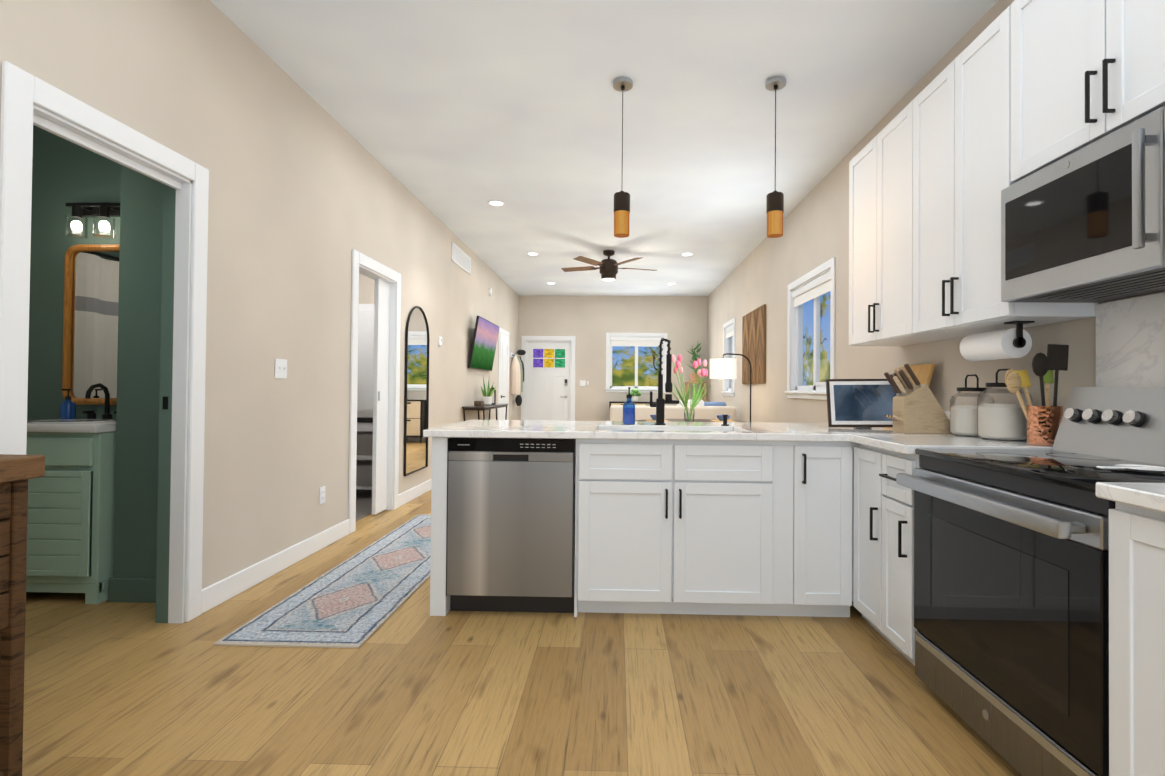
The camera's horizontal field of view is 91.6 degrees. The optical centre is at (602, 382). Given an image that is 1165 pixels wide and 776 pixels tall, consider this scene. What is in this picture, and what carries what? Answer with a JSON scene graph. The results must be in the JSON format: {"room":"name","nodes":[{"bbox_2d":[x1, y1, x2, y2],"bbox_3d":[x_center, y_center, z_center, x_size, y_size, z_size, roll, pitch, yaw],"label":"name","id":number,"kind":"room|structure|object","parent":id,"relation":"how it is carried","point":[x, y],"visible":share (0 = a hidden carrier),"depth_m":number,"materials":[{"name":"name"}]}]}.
{"room":"kitchen","nodes":[
{"label":"kitchen","id":0,"kind":"room"},
{"bbox_2d":[27,125,374,602],"bbox_3d":[-3.179,-0.408,3.953,2.330,3.050,5.600,0,-1,1],"label":"wall","id":1,"kind":"structure","parent":0,"point":[64,171],"depth_m":2.89,"materials":[{"name":"green paint"}]},
{"bbox_2d":[62,244,119,404],"bbox_3d":[-2.811,-0.333,3.273,0.620,0.930,0.040,0,-1,1],"label":"bathroom mirror","id":2,"kind":"object","parent":1,"relation":"attached to","point":[90,314],"visible":0.38,"depth_m":3.28,"materials":[{"name":"mirror glass"},{"name":"wood"}]},
{"bbox_2d":[65,203,119,238],"bbox_3d":[-2.808,-0.926,3.218,0.460,0.215,0.155,0,-1,1],"label":"sconce","id":3,"kind":"object","parent":1,"relation":"attached to","point":[95,210],"visible":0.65,"depth_m":3.18,"materials":[{"name":"black metal"}]},
{"bbox_2d":[356,304,373,459],"bbox_3d":[-2.732,0.111,6.614,0.500,2.057,0.044,0,-1,1],"label":"closet door","id":4,"kind":"structure","parent":1,"relation":"in","point":[365,355],"depth_m":6.60,"materials":[{"name":"white wood"}]},
{"bbox_2d":[0,0,519,621],"bbox_3d":[-1.935,-0.348,4.722,0.120,2.970,13.640,0,-1,1],"label":"wall","id":5,"kind":"structure","parent":0,"point":[308,194],"depth_m":3.23,"materials":[{"name":"beige paint"}]},
{"bbox_2d":[0,61,208,623],"bbox_3d":[-1.991,0.037,2.267,0.142,2.140,0.910,0,-1,1],"label":"door frame","id":6,"kind":"structure","parent":5,"relation":"attached to","point":[28,101],"depth_m":2.61,"materials":[{"name":"white wood"}]},
{"bbox_2d":[201,519,349,613],"bbox_3d":[-1.911,1.065,3.462,0.014,0.115,1.505,0,-1,1],"label":"baseboard","id":7,"kind":"structure","parent":5,"relation":"attached to","point":[222,590],"depth_m":3.22,"materials":[{"name":"white wood"}]},
{"bbox_2d":[275,359,286,378],"bbox_3d":[-1.902,-0.079,3.352,0.016,0.115,0.115,0,-1,1],"label":"light switch","id":8,"kind":"object","parent":5,"relation":"attached to","point":[280,368],"visible":1,"depth_m":3.35,"materials":[{"name":"white plastic"}]},
{"bbox_2d":[319,486,324,504],"bbox_3d":[-1.900,0.767,3.837,0.010,0.115,0.070,0,-1,1],"label":"outlet","id":9,"kind":"object","parent":5,"relation":"attached to","point":[322,496],"visible":1,"depth_m":3.83,"materials":[{"name":"white plastic"}]},
{"bbox_2d":[348,249,400,533],"bbox_3d":[-1.932,0.071,4.691,0.142,2.130,0.930,0,-1,1],"label":"door frame","id":10,"kind":"structure","parent":5,"relation":"attached to","point":[372,269],"depth_m":4.98,"materials":[{"name":"white wood"}]},
{"bbox_2d":[372,278,389,514],"bbox_3d":[-1.933,0.120,4.935,0.040,2.014,0.237,0,-1,1],"label":"pocket door","id":11,"kind":"structure","parent":5,"relation":"in","point":[380,395],"depth_m":4.89,"materials":[{"name":"white"}]},
{"bbox_2d":[398,479,430,506],"bbox_3d":[-1.816,1.111,7.307,0.014,0.115,4.330,0,-1,1],"label":"baseboard","id":12,"kind":"structure","parent":5,"relation":"attached to","point":[424,487],"depth_m":5.55,"materials":[{"name":"white wood"}]},
{"bbox_2d":[404,306,429,475],"bbox_3d":[-1.843,0.066,5.622,0.022,1.647,0.637,0,-1,1],"label":"mirror","id":13,"kind":"object","parent":5,"relation":"attached to","point":[416,408],"visible":0.96,"depth_m":5.59,"materials":[{"name":"black metal"}]},
{"bbox_2d":[438,336,441,345],"bbox_3d":[-1.822,-0.458,6.351,0.021,0.110,0.090,0,-1,1],"label":"thermostat","id":14,"kind":"object","parent":5,"relation":"attached to","point":[439,341],"visible":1,"depth_m":6.32,"materials":[{"name":"white plastic"}]},
{"bbox_2d":[451,242,470,274],"bbox_3d":[-1.796,-1.565,7.204,0.012,0.225,0.860,0,-1,1],"label":"air vent","id":15,"kind":"object","parent":5,"relation":"in","point":[460,258],"visible":1,"depth_m":7.17,"materials":[{"name":"white metal"}]},
{"bbox_2d":[468,316,498,370],"bbox_3d":[-1.710,-0.530,8.175,0.154,0.700,1.310,0,-1,1],"label":"screen","id":16,"kind":"object","parent":5,"relation":"attached to","point":[484,344],"visible":1,"depth_m":8.02,"materials":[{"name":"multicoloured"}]},
{"bbox_2d":[498,327,508,419],"bbox_3d":[-1.740,0.140,9.929,0.018,2.120,0.870,0,-1,1],"label":"door frame","id":17,"kind":"structure","parent":5,"relation":"attached to","point":[501,330],"depth_m":9.53,"materials":[{"name":"white wood"}]},
{"bbox_2d":[500,333,508,419],"bbox_3d":[-1.713,0.177,9.927,0.072,2.023,0.700,0,-1,1],"label":"door","id":18,"kind":"structure","parent":5,"relation":"in","point":[504,354],"depth_m":9.89,"materials":[{"name":"white wood"}]},
{"bbox_2d":[510,350,525,405],"bbox_3d":[-1.633,-0.089,10.889,0.220,1.105,0.750,0,-1,1],"label":"hook rail","id":19,"kind":"object","parent":5,"relation":"attached to","point":[516,375],"visible":1,"depth_m":10.57,"materials":[{"name":"white"}]},
{"bbox_2d":[22,490,1020,775],"bbox_3d":[-1.303,1.172,4.688,6.670,0.060,13.640,0,-1,1],"label":"floor","id":20,"kind":"structure","parent":0,"point":[410,686],"depth_m":2.01,"materials":[{"name":"brown wood"}]},
{"bbox_2d":[0,454,44,775],"bbox_3d":[-1.770,0.634,0.324,0.436,0.905,2.440,0,-1,1],"label":"sideboard","id":21,"kind":"object","parent":20,"relation":"on","point":[17,472],"visible":1,"depth_m":1.48,"materials":[{"name":"brown wood"}]},
{"bbox_2d":[26,383,115,603],"bbox_3d":[-2.822,0.556,3.042,0.629,1.106,0.470,0,-1,1],"label":"bathroom vanity","id":22,"kind":"object","parent":20,"relation":"on","point":[70,521],"visible":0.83,"depth_m":2.82,"materials":[{"name":"green wood"}]},
{"bbox_2d":[60,389,75,418],"bbox_3d":[-3.017,0.123,3.192,0.068,0.170,0.069,0,-1,1],"label":"soap bottle","id":23,"kind":"object","parent":22,"relation":"on","point":[68,408],"visible":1,"depth_m":3.17,"materials":[{"name":"blue glass"}]},
{"bbox_2d":[213,514,430,647],"bbox_3d":[-1.304,1.125,3.616,0.620,0.008,2.469,0,-1,1],"label":"runner rug","id":24,"kind":"object","parent":20,"relation":"on","point":[358,599],"visible":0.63,"depth_m":2.90,"materials":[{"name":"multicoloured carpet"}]},
{"bbox_2d":[356,489,371,520],"bbox_3d":[-3.114,1.125,5.083,2.224,0.012,3.094,0,-1,1],"label":"bedroom carpet","id":25,"kind":"object","parent":20,"relation":"on","point":[363,503],"depth_m":5.26,"materials":[{"name":"grey carpet"}]},
{"bbox_2d":[356,409,372,489],"bbox_3d":[-2.459,0.709,5.737,0.660,0.848,0.470,0,-1,1],"label":"shelf unit","id":26,"kind":"object","parent":25,"relation":"on","point":[364,451],"visible":0.04,"depth_m":5.53,"materials":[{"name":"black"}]},
{"bbox_2d":[462,403,507,420],"bbox_3d":[-1.649,0.753,8.053,0.296,0.858,1.600,0,-1,1],"label":"console table","id":27,"kind":"object","parent":20,"relation":"on","point":[487,407],"visible":0.27,"depth_m":7.52,"materials":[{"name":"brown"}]},
{"bbox_2d":[474,401,483,405],"bbox_3d":[-1.659,0.285,7.579,0.100,0.064,0.140,0,-1,1],"label":"box","id":28,"kind":"object","parent":27,"relation":"on","point":[478,403],"visible":0.98,"depth_m":7.51,"materials":[{"name":"brown wood"}]},
{"bbox_2d":[481,378,495,404],"bbox_3d":[-1.626,0.108,7.998,0.220,0.429,0.214,0,-1,1],"label":"potted plant","id":29,"kind":"object","parent":27,"relation":"on","point":[486,397],"visible":1,"depth_m":7.99,"materials":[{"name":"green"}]},
{"bbox_2d":[490,387,495,403],"bbox_3d":[-1.630,0.195,8.339,0.090,0.264,0.090,0,-1,1],"label":"lantern","id":30,"kind":"object","parent":27,"relation":"on","point":[494,399],"visible":0.46,"depth_m":8.32,"materials":[{"name":"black metal"}]},
{"bbox_2d":[446,437,575,612],"bbox_3d":[-0.436,0.702,3.013,0.610,0.856,0.627,0,-1,1],"label":"dishwasher","id":31,"kind":"object","parent":20,"relation":"on","point":[510,540],"visible":0.98,"depth_m":2.70,"materials":[{"name":"grey metal"}]},
{"bbox_2d":[609,401,655,411],"bbox_3d":[0.641,0.811,11.158,1.030,0.850,0.347,0,-1,1],"label":"console table","id":32,"kind":"object","parent":20,"relation":"on","point":[611,403],"visible":0.15,"depth_m":11.00,"materials":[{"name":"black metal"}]},
{"bbox_2d":[630,389,640,401],"bbox_3d":[0.638,0.257,11.152,0.243,0.256,0.266,0,-1,1],"label":"plant","id":33,"kind":"object","parent":32,"relation":"on","point":[633,392],"visible":0.98,"depth_m":11.09,"materials":[{"name":"green plant"}]},
{"bbox_2d":[574,438,769,616],"bbox_3d":[0.392,0.708,3.001,1.041,0.858,0.619,0,-1,1],"label":"base cabinet","id":34,"kind":"object","parent":20,"relation":"on","point":[662,526],"depth_m":2.70,"materials":[{"name":"white wood"}]},
{"bbox_2d":[423,420,846,441],"bbox_3d":[0.500,0.318,3.108,2.700,0.347,0.930,0,-1,1],"label":"countertop","id":35,"kind":"structure","parent":34,"relation":"on","point":[553,429],"depth_m":2.75,"materials":[{"name":"stone"}]},
{"bbox_2d":[623,387,634,424],"bbox_3d":[0.150,0.135,3.247,0.072,0.213,0.076,0,-1,1],"label":"soap dispenser","id":36,"kind":"object","parent":35,"relation":"on","point":[629,411],"visible":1,"depth_m":3.22,"materials":[{"name":"blue glass"}]},
{"bbox_2d":[650,338,678,424],"bbox_3d":[0.356,-0.005,3.261,0.168,0.499,0.060,0,-1,1],"label":"kitchen faucet","id":37,"kind":"object","parent":35,"relation":"on","point":[660,403],"visible":1,"depth_m":3.25,"materials":[{"name":"black metal"}]},
{"bbox_2d":[721,414,728,425],"bbox_3d":[0.699,0.216,3.235,0.044,0.062,0.044,0,-1,1],"label":"soap dispenser","id":38,"kind":"object","parent":35,"relation":"in","point":[725,416],"visible":1,"depth_m":3.22,"materials":[{"name":"black metal"}]},
{"bbox_2d":[609,400,736,420],"bbox_3d":[1.024,0.735,8.632,1.840,0.950,0.950,0,-1,1],"label":"sofa","id":39,"kind":"object","parent":20,"relation":"on","point":[706,410],"visible":0.19,"depth_m":8.17,"materials":[{"name":"beige fabric"}]},
{"bbox_2d":[635,419,743,421],"bbox_3d":[0.952,0.804,6.137,1.260,0.750,1.260,0,-1,1],"label":"dining table","id":40,"kind":"object","parent":20,"relation":"on","point":[695,420],"visible":0.06,"depth_m":6.38,"materials":[{"name":"brown wood"}]},
{"bbox_2d":[672,354,711,421],"bbox_3d":[0.936,0.064,6.117,0.537,0.728,0.637,0,-1,1],"label":"tulip vase","id":41,"kind":"object","parent":40,"relation":"on","point":[700,373],"visible":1,"depth_m":6.10,"materials":[{"name":"clear glass"}]},
{"bbox_2d":[711,420,735,421],"bbox_3d":[1.339,0.431,6.292,0.240,0.004,0.340,0,-1,1],"label":"placemat","id":42,"kind":"object","parent":40,"relation":"on","point":[722,421],"visible":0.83,"depth_m":6.17,"materials":[{"name":"brown wood"}]},
{"bbox_2d":[717,415,729,420],"bbox_3d":[1.339,0.399,6.293,0.150,0.060,0.150,0,-1,1],"label":"bowl","id":43,"kind":"object","parent":42,"relation":"on","point":[720,417],"visible":0.56,"depth_m":6.25,"materials":[{"name":"blue ceramic"}]},
{"bbox_2d":[685,382,705,401],"bbox_3d":[1.805,0.620,11.045,0.360,1.250,0.350,0,-1,1],"label":"plant stand","id":44,"kind":"object","parent":20,"relation":"on","point":[687,386],"visible":0.27,"depth_m":10.88,"materials":[{"name":"brown wood"}]},
{"bbox_2d":[688,343,702,381],"bbox_3d":[1.828,-0.401,11.042,0.315,0.791,0.317,0,-1,35],"label":"plant","id":45,"kind":"object","parent":44,"relation":"on","point":[694,357],"visible":0.73,"depth_m":11.01,"materials":[{"name":"green plant"}]},
{"bbox_2d":[710,353,750,421],"bbox_3d":[1.643,0.418,7.005,0.646,1.554,0.332,0,-1,1],"label":"arc floor lamp","id":46,"kind":"object","parent":20,"relation":"on","point":[723,368],"visible":0.88,"depth_m":6.88,"materials":[{"name":"white fabric"}]},
{"bbox_2d":[770,441,841,616],"bbox_3d":[1.011,0.713,2.958,0.395,0.858,0.674,0,-1,1],"label":"base cabinet","id":47,"kind":"object","parent":20,"relation":"on","point":[773,528],"depth_m":2.68,"materials":[{"name":"white wood"}]},
{"bbox_2d":[842,442,885,638],"bbox_3d":[1.490,0.712,2.509,0.740,0.858,0.349,0,-1,1],"label":"base cabinet","id":48,"kind":"object","parent":20,"relation":"on","point":[863,466],"depth_m":2.56,"materials":[{"name":"white wood"}]},
{"bbox_2d":[886,450,920,665],"bbox_3d":[1.513,0.709,2.278,0.682,0.858,0.313,0,-1,1],"label":"base cabinet","id":49,"kind":"object","parent":20,"relation":"on","point":[900,630],"depth_m":2.24,"materials":[{"name":"white wood"}]},
{"bbox_2d":[896,387,1164,775],"bbox_3d":[1.452,0.571,1.704,0.752,1.120,0.835,0,-1,1],"label":"range","id":50,"kind":"object","parent":20,"relation":"on","point":[1011,586],"visible":0.94,"depth_m":1.62,"materials":[{"name":"grey"}]},
{"bbox_2d":[1096,464,1164,472],"bbox_3d":[1.432,0.234,1.531,0.180,0.010,0.120,0,-1,1],"label":"spoon rest","id":51,"kind":"object","parent":50,"relation":"on","point":[1143,468],"visible":0.98,"depth_m":1.52,"materials":[{"name":"white ceramic"}]},
{"bbox_2d":[1109,502,1164,775],"bbox_3d":[1.482,0.694,1.024,0.682,0.858,0.512,0,-1,1],"label":"base cabinet","id":52,"kind":"object","parent":20,"relation":"on","point":[1136,534],"depth_m":1.22,"materials":[{"name":"white wood"}]},
{"bbox_2d":[847,292,1164,512],"bbox_3d":[1.494,-0.011,1.962,0.718,0.570,3.180,0,-1,1],"label":"countertop","id":53,"kind":"structure","parent":52,"relation":"on","point":[1130,342],"depth_m":2.00,"materials":[{"name":"stone"}]},
{"bbox_2d":[826,379,897,427],"bbox_3d":[1.427,0.115,3.103,0.390,0.273,0.140,0,-1,1],"label":"smart display","id":54,"kind":"object","parent":53,"relation":"on","point":[862,403],"visible":0.73,"depth_m":3.07,"materials":[{"name":"grey"}]},
{"bbox_2d":[898,364,934,386],"bbox_3d":[1.792,0.076,3.334,0.124,0.356,0.380,0,-1,1],"label":"cutting board","id":55,"kind":"object","parent":53,"relation":"on","point":[923,373],"visible":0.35,"depth_m":3.21,"materials":[{"name":"brown wood"}]},
{"bbox_2d":[884,364,950,433],"bbox_3d":[1.569,0.080,2.805,0.311,0.338,0.110,0,-1,1],"label":"knife block","id":56,"kind":"object","parent":53,"relation":"on","point":[917,408],"visible":1,"depth_m":2.75,"materials":[{"name":"brown wood"}]},
{"bbox_2d":[950,374,993,436],"bbox_3d":[1.721,0.106,2.640,0.176,0.284,0.176,0,-1,1],"label":"jar","id":57,"kind":"object","parent":53,"relation":"on","point":[963,420],"visible":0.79,"depth_m":2.60,"materials":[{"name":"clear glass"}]},
{"bbox_2d":[977,368,1032,440],"bbox_3d":[1.731,0.094,2.440,0.196,0.304,0.196,0,-1,1],"label":"jar","id":58,"kind":"object","parent":53,"relation":"on","point":[1001,421],"visible":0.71,"depth_m":2.38,"materials":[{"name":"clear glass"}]},
{"bbox_2d":[1004,344,1068,445],"bbox_3d":[1.709,0.048,2.239,0.194,0.391,0.167,0,-1,1],"label":"utensil crock","id":59,"kind":"object","parent":53,"relation":"on","point":[1043,421],"visible":0.94,"depth_m":2.19,"materials":[{"name":"orange metal"}]},
{"bbox_2d":[210,0,997,295],"bbox_3d":[0.038,-1.856,4.691,4.040,0.080,13.640,0,-1,1],"label":"ceiling","id":60,"kind":"structure","parent":0,"point":[454,116],"depth_m":3.73,"materials":[{"name":"white paint"}]},
{"bbox_2d":[487,200,505,206],"bbox_3d":[-1.077,-1.810,5.729,0.184,0.006,0.184,0,-1,1],"label":"recessed light","id":61,"kind":"object","parent":60,"relation":"in","point":[498,203],"visible":1,"depth_m":5.73,"materials":[{"name":"white"}]},
{"bbox_2d":[526,252,538,255],"bbox_3d":[-0.974,-1.784,7.877,0.184,0.006,0.184,0,-1,1],"label":"recessed light","id":62,"kind":"object","parent":60,"relation":"in","point":[532,254],"visible":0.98,"depth_m":7.87,"materials":[{"name":"white"}]},
{"bbox_2d":[561,250,656,280],"bbox_3d":[0.081,-1.585,7.735,1.331,0.387,1.266,0,-1,1],"label":"ceiling fan","id":63,"kind":"object","parent":60,"relation":"hanging from","point":[608,268],"visible":1,"depth_m":7.60,"materials":[{"name":"brown wood"}]},
{"bbox_2d":[613,77,632,237],"bbox_3d":[0.118,-1.360,3.443,0.120,0.939,0.120,0,-1,1],"label":"pendant light","id":64,"kind":"object","parent":60,"relation":"hanging from","point":[621,198],"visible":1,"depth_m":3.40,"materials":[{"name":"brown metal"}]},
{"bbox_2d":[680,253,693,255],"bbox_3d":[1.165,-1.766,7.824,0.184,0.006,0.184,0,-1,1],"label":"recessed light","id":65,"kind":"object","parent":60,"relation":"in","point":[686,254],"visible":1,"depth_m":7.82,"materials":[{"name":"white"}]},
{"bbox_2d":[765,76,785,237],"bbox_3d":[1.042,-1.352,3.420,0.120,0.939,0.120,0,-1,1],"label":"pendant light","id":66,"kind":"object","parent":60,"relation":"hanging from","point":[774,205],"visible":1,"depth_m":3.38,"materials":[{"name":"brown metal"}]},
{"bbox_2d":[520,296,707,420],"bbox_3d":[0.196,-0.249,11.431,3.750,2.970,0.120,0,-1,1],"label":"wall","id":67,"kind":"structure","parent":0,"point":[684,319],"depth_m":11.38,"materials":[{"name":"beige paint"}]},
{"bbox_2d":[527,342,569,420],"bbox_3d":[-1.103,0.199,11.420,0.856,2.026,0.105,0,-1,1],"label":"front door","id":68,"kind":"structure","parent":67,"relation":"in","point":[548,371],"depth_m":11.43,"materials":[{"name":"white"}]},
{"bbox_2d":[521,336,575,420],"bbox_3d":[-1.103,0.147,11.448,1.090,2.155,0.138,0,-1,1],"label":"door frame","id":69,"kind":"structure","parent":67,"relation":"attached to","point":[525,339],"depth_m":11.39,"materials":[{"name":"white wood"}]},
{"bbox_2d":[580,380,585,385],"bbox_3d":[-0.405,0.022,11.374,0.115,0.115,0.015,0,-1,1],"label":"light switch","id":70,"kind":"object","parent":67,"relation":"attached to","point":[582,382],"depth_m":11.38,"materials":[{"name":"white plastic"}]},
{"bbox_2d":[605,333,667,392],"bbox_3d":[0.677,-0.391,11.400,1.250,1.200,0.160,0,-1,1],"label":"window","id":71,"kind":"structure","parent":67,"relation":"in","point":[636,340],"depth_m":11.37,"materials":[{"name":"white"}]},
{"bbox_2d":[708,0,1164,422],"bbox_3d":[1.984,-0.315,4.625,0.120,2.970,13.640,0,-1,1],"label":"wall","id":72,"kind":"structure","parent":0,"point":[816,231],"depth_m":4.68,"materials":[{"name":"beige paint"}]},
{"bbox_2d":[721,317,734,395],"bbox_3d":[2.076,-0.381,9.115,0.160,1.210,0.940,0,-1,1],"label":"window","id":73,"kind":"structure","parent":72,"relation":"in","point":[729,347],"depth_m":9.38,"materials":[{"name":"white"}]},
{"bbox_2d":[742,314,747,383],"bbox_3d":[1.988,-0.452,7.843,0.031,0.960,0.370,0,-1,1],"label":"art panel","id":74,"kind":"object","parent":72,"relation":"attached to","point":[745,318],"depth_m":7.84,"materials":[{"name":"brown wood"}]},
{"bbox_2d":[748,310,754,383],"bbox_3d":[1.978,-0.456,7.443,0.031,0.960,0.370,0,-1,1],"label":"art panel","id":75,"kind":"object","parent":72,"relation":"attached to","point":[754,337],"depth_m":7.47,"materials":[{"name":"brown wood"}]},
{"bbox_2d":[755,304,765,383],"bbox_3d":[1.968,-0.461,7.043,0.031,0.960,0.370,0,-1,1],"label":"art panel","id":76,"kind":"object","parent":72,"relation":"attached to","point":[760,313],"depth_m":7.00,"materials":[{"name":"brown wood"}]},
{"bbox_2d":[785,257,835,399],"bbox_3d":[1.982,-0.437,5.322,0.160,1.190,1.290,0,-1,1],"label":"window","id":77,"kind":"structure","parent":72,"relation":"in","point":[821,282],"depth_m":5.36,"materials":[{"name":"white"}]},
{"bbox_2d":[849,112,938,345],"bbox_3d":[1.727,-0.826,3.198,0.328,1.185,0.838,0,-1,1],"label":"upper cabinet","id":78,"kind":"object","parent":72,"relation":"attached to","point":[875,172],"depth_m":3.24,"materials":[{"name":"white wood"}]},
{"bbox_2d":[901,0,1097,339],"bbox_3d":[1.709,-0.835,2.484,0.328,1.185,0.820,0,-1,1],"label":"upper cabinet","id":79,"kind":"object","parent":72,"relation":"attached to","point":[1016,91],"depth_m":2.43,"materials":[{"name":"white wood"}]},
{"bbox_2d":[959,321,1034,360],"bbox_3d":[1.688,-0.170,2.429,0.124,0.146,0.340,0,-1,1],"label":"paper towel holder","id":80,"kind":"object","parent":79,"relation":"attached to","point":[1016,342],"visible":1,"depth_m":2.34,"materials":[{"name":"white paper"}]},
{"bbox_2d":[1021,0,1164,179],"bbox_3d":[1.692,-1.094,1.718,0.328,0.685,0.835,0,-1,1],"label":"upper cabinet","id":81,"kind":"object","parent":72,"relation":"attached to","point":[1091,69],"depth_m":1.81,"materials":[{"name":"white wood"}]},
{"bbox_2d":[1001,106,1164,302],"bbox_3d":[1.644,-0.515,1.712,0.414,0.426,0.831,0,-1,1],"label":"over-the-range microwave","id":82,"kind":"object","parent":81,"relation":"attached to","point":[1086,224],"visible":1,"depth_m":1.74,"materials":[{"name":"grey metal"}]},
{"label":"outside","id":83,"kind":"structure","parent":0,"visible":0},
{"bbox_2d":[612,346,659,385],"bbox_3d":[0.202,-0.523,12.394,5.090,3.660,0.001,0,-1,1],"label":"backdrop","id":84,"kind":"structure","parent":83,"point":[620,373],"depth_m":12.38,"materials":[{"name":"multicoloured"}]},
{"bbox_2d":[803,291,830,385],"bbox_3d":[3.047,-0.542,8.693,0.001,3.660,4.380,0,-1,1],"label":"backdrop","id":85,"kind":"structure","parent":83,"point":[810,344],"depth_m":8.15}
]}

